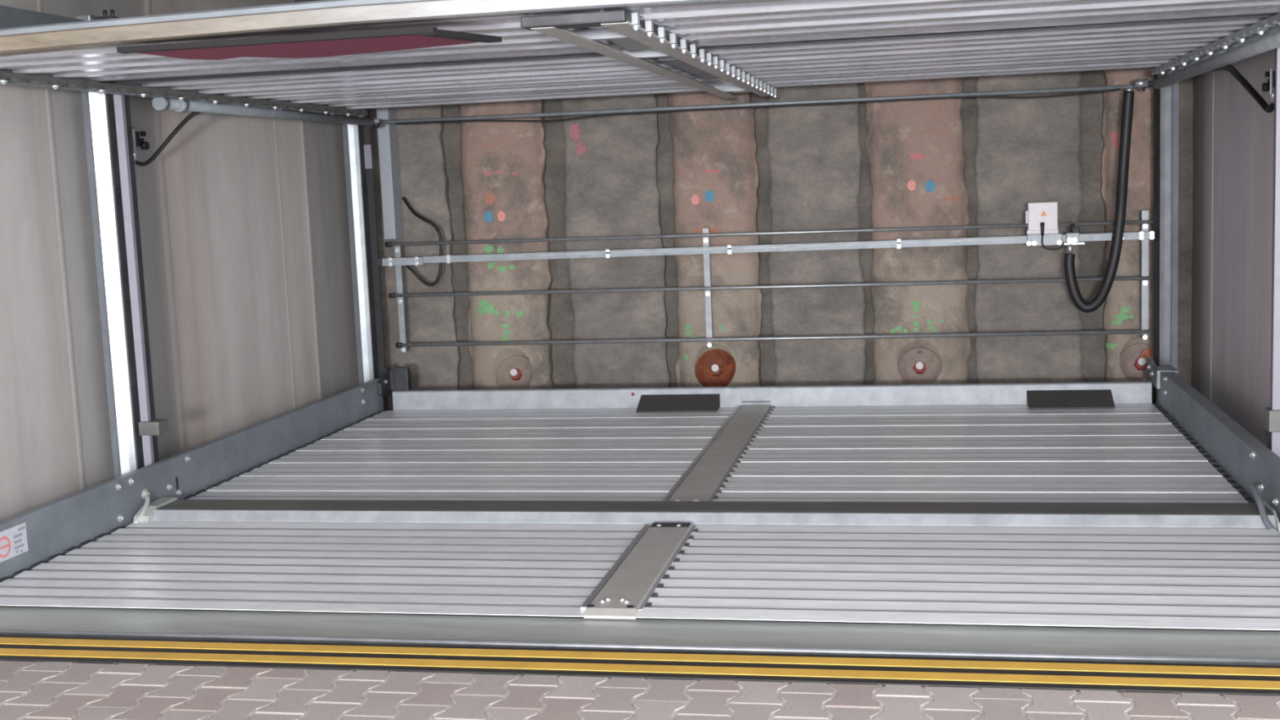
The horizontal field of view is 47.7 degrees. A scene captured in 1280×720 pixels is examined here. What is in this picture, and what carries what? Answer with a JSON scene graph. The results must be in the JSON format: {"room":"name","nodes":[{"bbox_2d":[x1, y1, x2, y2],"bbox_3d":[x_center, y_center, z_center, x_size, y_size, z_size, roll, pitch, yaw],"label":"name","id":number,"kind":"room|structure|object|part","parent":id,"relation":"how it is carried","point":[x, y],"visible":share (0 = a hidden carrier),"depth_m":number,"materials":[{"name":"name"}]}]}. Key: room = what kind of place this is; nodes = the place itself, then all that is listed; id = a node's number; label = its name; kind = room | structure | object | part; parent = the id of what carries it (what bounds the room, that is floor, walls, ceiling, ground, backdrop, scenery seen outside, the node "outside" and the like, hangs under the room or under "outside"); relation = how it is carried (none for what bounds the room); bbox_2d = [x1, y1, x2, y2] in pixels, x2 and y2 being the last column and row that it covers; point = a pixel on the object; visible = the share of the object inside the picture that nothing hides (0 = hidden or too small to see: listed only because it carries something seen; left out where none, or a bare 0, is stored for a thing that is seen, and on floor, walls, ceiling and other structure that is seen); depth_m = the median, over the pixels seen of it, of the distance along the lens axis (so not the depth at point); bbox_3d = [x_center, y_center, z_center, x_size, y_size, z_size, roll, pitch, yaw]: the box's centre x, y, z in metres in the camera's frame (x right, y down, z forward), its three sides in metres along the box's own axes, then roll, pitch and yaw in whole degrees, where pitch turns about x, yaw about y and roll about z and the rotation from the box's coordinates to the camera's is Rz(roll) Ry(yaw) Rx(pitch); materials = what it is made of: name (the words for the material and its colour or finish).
{"room":"parking garage","nodes":[
{"label":"parking garage","id":0,"kind":"room"},
{"bbox_2d":[0,0,359,608],"bbox_3d":[-2.809,-0.821,8.229,0.304,3.780,6.650,-1,7,11],"label":"wall","id":1,"kind":"structure","parent":0,"point":[243,220],"depth_m":8.24,"materials":[{"name":"metal"}]},
{"bbox_2d":[131,127,149,159],"bbox_3d":[-2.712,-1.167,7.797,0.075,0.176,0.134,-1,7,11],"label":"switch","id":2,"kind":"object","parent":1,"relation":"attached to","point":[137,141],"visible":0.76,"depth_m":7.79,"materials":[{"name":"metal"}]},
{"bbox_3d":[-2.704,-1.171,7.739,0.012,0.135,0.015,-1,7,11],"label":"arm","id":3,"kind":"part","parent":2,"relation":"part of","materials":[{"name":"metal"}]},
{"bbox_2d":[0,660,1279,719],"bbox_3d":[-1.653,2.104,-3.352,16.000,0.122,16.304,-1,7,11],"label":"floor","id":4,"kind":"structure","parent":0,"point":[39,690],"depth_m":4.40,"materials":[{"name":"concrete paving stone"}]},
{"bbox_2d":[0,635,1279,696],"bbox_3d":[-0.229,1.045,4.735,5.570,0.126,0.249,-1,7,11],"label":"strip","id":5,"kind":"object","parent":4,"relation":"on","point":[1032,674],"visible":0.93,"depth_m":4.65,"materials":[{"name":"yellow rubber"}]},
{"bbox_2d":[62,607,1268,631],"bbox_3d":[0.349,1.057,7.819,6.400,0.100,6.520,-1,7,11],"label":"floor","id":6,"kind":"structure","parent":0,"point":[63,607],"depth_m":6.50,"materials":[{"name":"concrete"}]},
{"bbox_2d":[75,8,168,478],"bbox_3d":[-2.599,-0.284,7.339,0.262,2.915,0.180,-1,7,11],"label":"post","id":7,"kind":"object","parent":6,"relation":"on","point":[135,428],"visible":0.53,"depth_m":7.31,"materials":[{"name":"metal"}]},
{"bbox_2d":[0,0,1279,125],"bbox_3d":[0.196,-1.557,7.228,5.384,0.398,5.140,-1,7,11],"label":"platform","id":8,"kind":"object","parent":7,"relation":"attached to","point":[548,49],"visible":1,"depth_m":6.26,"materials":[{"name":"metal"}]},
{"bbox_2d":[135,111,201,165],"bbox_3d":[-2.563,-1.213,7.874,0.384,0.305,0.031,-7,9,-36],"label":"hanging cable","id":9,"kind":"object","parent":8,"relation":"hanging from","point":[191,115],"visible":0.91,"depth_m":7.87,"materials":[{"name":"black rubber"}]},
{"bbox_2d":[116,26,502,59],"bbox_3d":[-1.140,-1.132,5.227,1.280,0.024,0.615,-1,7,11],"label":"sheet","id":10,"kind":"object","parent":8,"relation":"attached to","point":[342,43],"visible":1,"depth_m":5.07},
{"bbox_3d":[-1.149,-1.130,5.231,1.200,0.008,0.610,-1,7,11],"label":"panel","id":11,"kind":"part","parent":10,"relation":"part of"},
{"bbox_3d":[-1.420,-1.236,5.800,2.630,0.019,1.480,-1,7,11],"label":"deck panel","id":12,"kind":"part","parent":8,"relation":"part of","materials":[{"name":"silver metal"}]},
{"bbox_2d":[373,118,382,128],"bbox_3d":[-1.879,-1.688,10.322,0.068,0.061,0.080,-1,7,11],"label":"mount","id":13,"kind":"object","parent":8,"relation":"attached to","point":[378,122],"visible":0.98,"depth_m":10.30,"materials":[{"name":"grey metal"}]},
{"bbox_3d":[-0.936,-1.558,8.257,2.630,0.020,3.270,-1,7,11],"label":"deck panel","id":14,"kind":"part","parent":8,"relation":"part of","materials":[{"name":"silver metal"}]},
{"bbox_3d":[-0.029,-1.252,5.683,0.165,0.018,0.530,-1,7,11],"label":"tilted plate","id":15,"kind":"part","parent":8,"relation":"part of","materials":[{"name":"metal"}]},
{"bbox_3d":[0.137,-1.440,7.183,0.080,0.045,4.840,-1,7,11],"label":"rail","id":16,"kind":"part","parent":8,"relation":"part of","materials":[{"name":"silver metal"}]},
{"bbox_3d":[0.299,-1.472,7.157,0.250,0.006,4.820,-1,7,11],"label":"plate","id":17,"kind":"part","parent":8,"relation":"part of","materials":[{"name":"silver metal"}]},
{"bbox_3d":[0.377,-1.444,7.135,0.090,0.045,4.840,-1,7,11],"label":"rail","id":18,"kind":"part","parent":8,"relation":"part of","materials":[{"name":"silver metal"}]},
{"bbox_3d":[0.299,-1.481,7.351,0.165,0.012,1.400,-1,7,11],"label":"dark plate","id":19,"kind":"part","parent":8,"relation":"part of","materials":[{"name":"grey metal"}]},
{"bbox_3d":[0.659,-1.712,9.177,0.165,0.018,0.250,-1,7,11],"label":"tilted plate","id":20,"kind":"part","parent":8,"relation":"part of","materials":[{"name":"metal"}]},
{"bbox_3d":[1.257,-1.278,5.267,2.410,0.020,1.480,-1,7,11],"label":"deck panel","id":21,"kind":"part","parent":8,"relation":"part of","materials":[{"name":"silver metal"}]},
{"bbox_3d":[1.741,-1.602,7.724,2.410,0.018,3.270,-1,7,11],"label":"deck panel","id":22,"kind":"part","parent":8,"relation":"part of","materials":[{"name":"silver metal"}]},
{"bbox_2d":[1133,78,1153,90],"bbox_3d":[3.238,-1.766,9.283,0.123,0.077,0.056,-1,7,11],"label":"mount","id":23,"kind":"object","parent":8,"relation":"attached to","point":[1143,83],"visible":0.91,"depth_m":9.27,"materials":[{"name":"metal"}]},
{"bbox_2d":[1063,87,1134,312],"bbox_3d":[2.991,-1.030,9.428,0.443,1.450,0.115,-1,7,11],"label":"hose","id":24,"kind":"object","parent":23,"relation":"hanging from","point":[1081,304],"visible":1,"depth_m":9.38,"materials":[{"name":"rubber"}]},
{"bbox_2d":[1210,64,1274,112],"bbox_3d":[3.187,-1.429,7.584,0.118,0.283,0.524,-4,7,-13],"label":"cable","id":25,"kind":"object","parent":8,"relation":"hanging from","point":[1260,100],"visible":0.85,"depth_m":7.62,"materials":[{"name":"black rubber"}]},
{"bbox_2d":[342,108,388,410],"bbox_3d":[-1.993,-0.658,10.520,0.178,2.830,0.142,-1,7,11],"label":"post","id":26,"kind":"object","parent":6,"relation":"on","point":[357,139],"visible":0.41,"depth_m":10.48,"materials":[{"name":"metal"}]},
{"bbox_3d":[-1.965,-1.466,10.434,0.064,0.170,0.007,-1,7,11],"label":"label plate","id":27,"kind":"part","parent":26,"relation":"part of","materials":[{"name":"grey paint"}]},
{"bbox_2d":[379,84,1141,126],"bbox_3d":[0.686,-1.744,9.892,5.260,0.048,0.048,-1,7,11],"label":"rod","id":28,"kind":"object","parent":26,"relation":"attached to","point":[1115,86],"visible":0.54,"depth_m":9.86,"materials":[{"name":"metal"}]},
{"bbox_2d":[396,88,1119,124],"bbox_3d":[0.688,-1.714,9.872,4.950,0.045,0.012,-1,7,11],"label":"cable","id":29,"kind":"object","parent":28,"relation":"hanging from","point":[1117,89],"visible":1,"depth_m":9.83,"materials":[{"name":"black rubber"}]},
{"bbox_2d":[375,231,1154,266],"bbox_3d":[0.722,-0.760,9.975,5.377,0.082,0.076,-1,7,11],"label":"tube","id":30,"kind":"object","parent":26,"relation":"attached to","point":[730,249],"visible":0.95,"depth_m":9.97,"materials":[{"name":"metal"}]},
{"bbox_2d":[1025,201,1063,250],"bbox_3d":[2.670,-0.885,9.559,0.238,0.316,0.126,-1,7,11],"label":"junction box","id":31,"kind":"object","parent":30,"relation":"attached to","point":[1041,217],"visible":1,"depth_m":9.53,"materials":[{"name":"white plastic"}]},
{"bbox_3d":[2.662,-0.951,9.571,0.189,0.187,0.090,-1,7,11],"label":"lid","id":32,"kind":"part","parent":31,"relation":"part of","materials":[{"name":"white plastic"}]},
{"bbox_3d":[2.668,-0.794,9.554,0.220,0.076,0.039,-1,7,11],"label":"plate","id":33,"kind":"part","parent":31,"relation":"part of","materials":[{"name":"silver metal"}]},
{"bbox_2d":[1063,223,1084,253],"bbox_3d":[2.852,-0.798,9.503,0.130,0.195,0.063,-1,7,11],"label":"valve","id":34,"kind":"object","parent":30,"relation":"attached to","point":[1073,237],"visible":1,"depth_m":9.49,"materials":[{"name":"metal"}]},
{"bbox_3d":[2.856,-0.766,9.519,0.130,0.014,0.037,-1,7,11],"label":"mounting plate","id":35,"kind":"part","parent":34,"relation":"part of","materials":[{"name":"metal"}]},
{"bbox_3d":[2.857,-0.866,9.497,0.057,0.060,0.050,-1,7,11],"label":"knob","id":36,"kind":"part","parent":34,"relation":"part of","materials":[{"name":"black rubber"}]},
{"bbox_2d":[0,356,1279,666],"bbox_3d":[0.322,0.683,7.526,5.417,0.715,5.365,-1,7,11],"label":"platform","id":37,"kind":"object","parent":6,"relation":"on","point":[948,504],"visible":0.99,"depth_m":6.39,"materials":[{"name":"metal"}]},
{"bbox_2d":[13,525,25,553],"bbox_3d":[-2.657,0.773,6.202,0.001,0.107,0.085,-1,7,11],"label":"print","id":38,"kind":"object","parent":37,"relation":"attached to","point":[19,531],"depth_m":6.20},
{"bbox_3d":[-1.327,0.870,6.157,2.563,0.039,1.392,-1,7,11],"label":"deck panel","id":39,"kind":"part","parent":37,"relation":"part of","materials":[{"name":"silver metal"}]},
{"bbox_3d":[-0.845,0.549,8.604,2.563,0.038,3.030,-1,7,11],"label":"deck panel","id":40,"kind":"part","parent":37,"relation":"part of","materials":[{"name":"silver metal"}]},
{"bbox_3d":[-0.191,0.970,5.085,5.250,0.054,0.345,-1,7,11],"label":"entry sill","id":41,"kind":"part","parent":37,"relation":"part of","materials":[{"name":"metal"}]},
{"bbox_3d":[0.138,0.738,6.473,0.170,0.003,0.082,-1,7,11],"label":"plate","id":42,"kind":"part","parent":37,"relation":"part of","materials":[{"name":"metal"}]},
{"bbox_2d":[635,394,719,413],"bbox_3d":[0.258,0.293,9.806,0.540,0.088,0.228,-1,7,11],"label":"wheel stop","id":43,"kind":"object","parent":37,"relation":"on","point":[662,402],"visible":1,"depth_m":9.79,"materials":[{"name":"black rubber"}]},
{"bbox_3d":[0.786,0.267,9.811,0.195,0.125,0.017,-1,7,11],"label":"plate","id":44,"kind":"part","parent":37,"relation":"part of","materials":[{"name":"silver metal"}]},
{"bbox_3d":[0.771,0.264,9.846,5.160,0.163,0.070,-1,7,11],"label":"rail","id":45,"kind":"part","parent":37,"relation":"part of","materials":[{"name":"silver metal"}]},
{"bbox_3d":[1.319,0.826,5.630,2.453,0.043,1.392,-1,7,11],"label":"deck panel","id":46,"kind":"part","parent":37,"relation":"part of","materials":[{"name":"silver metal"}]},
{"bbox_3d":[1.801,0.507,8.077,2.453,0.038,3.030,-1,7,11],"label":"deck panel","id":47,"kind":"part","parent":37,"relation":"part of","materials":[{"name":"silver metal"}]},
{"bbox_2d":[1026,389,1115,408],"bbox_3d":[2.766,0.253,9.307,0.525,0.088,0.228,-1,7,11],"label":"wheel stop","id":48,"kind":"object","parent":37,"relation":"on","point":[1096,398],"visible":1,"depth_m":9.29,"materials":[{"name":"black rubber"}]},
{"bbox_2d":[1152,67,1178,403],"bbox_3d":[3.431,-0.746,9.441,0.135,2.830,0.142,-1,7,11],"label":"post","id":49,"kind":"object","parent":6,"relation":"on","point":[1166,99],"visible":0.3,"depth_m":9.39,"materials":[{"name":"metal"}]},
{"bbox_2d":[385,209,1153,352],"bbox_3d":[0.817,-0.521,10.107,5.421,0.859,0.055,-1,7,11],"label":"guard rail","id":50,"kind":"object","parent":49,"relation":"attached to","point":[1144,277],"visible":0.94,"depth_m":10.10,"materials":[{"name":"metal"}]},
{"bbox_3d":[0.778,-0.878,10.059,5.352,0.042,0.025,-1,7,11],"label":"rail","id":51,"kind":"part","parent":50,"relation":"part of","materials":[{"name":"metal"}]},
{"bbox_3d":[0.795,-0.508,10.104,5.348,0.038,0.025,-1,7,11],"label":"rail","id":52,"kind":"part","parent":50,"relation":"part of","materials":[{"name":"metal"}]},
{"bbox_3d":[0.847,-0.149,10.141,5.362,0.029,0.025,-1,7,11],"label":"rail","id":53,"kind":"part","parent":50,"relation":"part of","materials":[{"name":"metal"}]},
{"bbox_2d":[1264,46,1279,457],"bbox_3d":[2.962,-0.370,6.554,0.212,2.830,0.154,-1,7,11],"label":"post","id":54,"kind":"object","parent":6,"relation":"on","point":[1272,414],"visible":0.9,"depth_m":6.57,"materials":[{"name":"metal"}]},
{"bbox_2d":[369,67,1193,410],"bbox_3d":[0.834,-1.244,10.490,6.580,3.770,0.547,-1,7,11],"label":"wall","id":55,"kind":"structure","parent":0,"point":[971,161],"depth_m":10.31,"materials":[{"name":"concrete"}]},
{"bbox_2d":[376,107,403,239],"bbox_3d":[-1.869,-1.748,10.684,0.090,1.700,0.165,-1,7,11],"label":"duct","id":56,"kind":"object","parent":55,"relation":"attached to","point":[387,134],"visible":0.46,"depth_m":10.67,"materials":[{"name":"grey plastic"}]},
{"bbox_2d":[401,196,442,286],"bbox_3d":[-1.636,-0.866,10.590,0.371,0.660,0.172,3,9,35],"label":"cable","id":57,"kind":"object","parent":56,"relation":"hanging from","point":[403,198],"visible":0.97,"depth_m":10.58,"materials":[{"name":"black rubber"}]},
{"bbox_2d":[496,355,532,389],"bbox_3d":[-0.929,0.112,10.848,0.294,0.282,0.152,-1,7,11],"label":"anchor","id":58,"kind":"object","parent":55,"relation":"attached to","point":[514,372],"visible":0.88,"depth_m":10.86,"materials":[{"name":"white concrete"}]},
{"bbox_2d":[695,349,735,386],"bbox_3d":[0.553,0.072,10.525,0.294,0.297,0.183,-1,7,11],"label":"anchor","id":59,"kind":"object","parent":55,"relation":"attached to","point":[714,367],"visible":0.93,"depth_m":10.54,"materials":[{"name":"metal"}]},
{"bbox_2d":[898,347,940,384],"bbox_3d":[1.985,0.059,10.272,0.294,0.282,0.152,-1,7,11],"label":"anchor","id":60,"kind":"object","parent":55,"relation":"attached to","point":[924,367],"visible":0.91,"depth_m":10.28,"materials":[{"name":"white concrete"}]},
{"bbox_2d":[1119,342,1152,381],"bbox_3d":[3.456,0.030,9.986,0.294,0.282,0.152,-1,7,11],"label":"anchor","id":61,"kind":"object","parent":55,"relation":"attached to","point":[1133,359],"visible":0.73,"depth_m":10.00,"materials":[{"name":"white concrete"}]},
{"bbox_2d":[1191,48,1275,448],"bbox_3d":[3.346,-0.920,7.005,0.303,3.780,6.650,-1,7,11],"label":"wall","id":62,"kind":"structure","parent":0,"point":[1233,136],"depth_m":8.52,"materials":[{"name":"metal"}]},
{"bbox_2d":[1262,67,1275,101],"bbox_3d":[3.221,-1.406,7.368,0.075,0.176,0.134,-1,7,11],"label":"switch","id":63,"kind":"object","parent":62,"relation":"attached to","point":[1266,86],"visible":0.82,"depth_m":7.32,"materials":[{"name":"metal"}]},
{"bbox_3d":[3.192,-1.409,7.318,0.012,0.135,0.015,-1,7,11],"label":"arm","id":64,"kind":"part","parent":63,"relation":"part of","materials":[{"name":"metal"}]},
{"bbox_2d":[1272,71,1275,87],"bbox_3d":[3.223,-1.427,7.350,0.038,0.080,0.065,-1,7,11],"label":"switch","id":65,"kind":"object","parent":63,"relation":"attached to","point":[1273,72],"depth_m":7.32,"materials":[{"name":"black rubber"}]}
]}

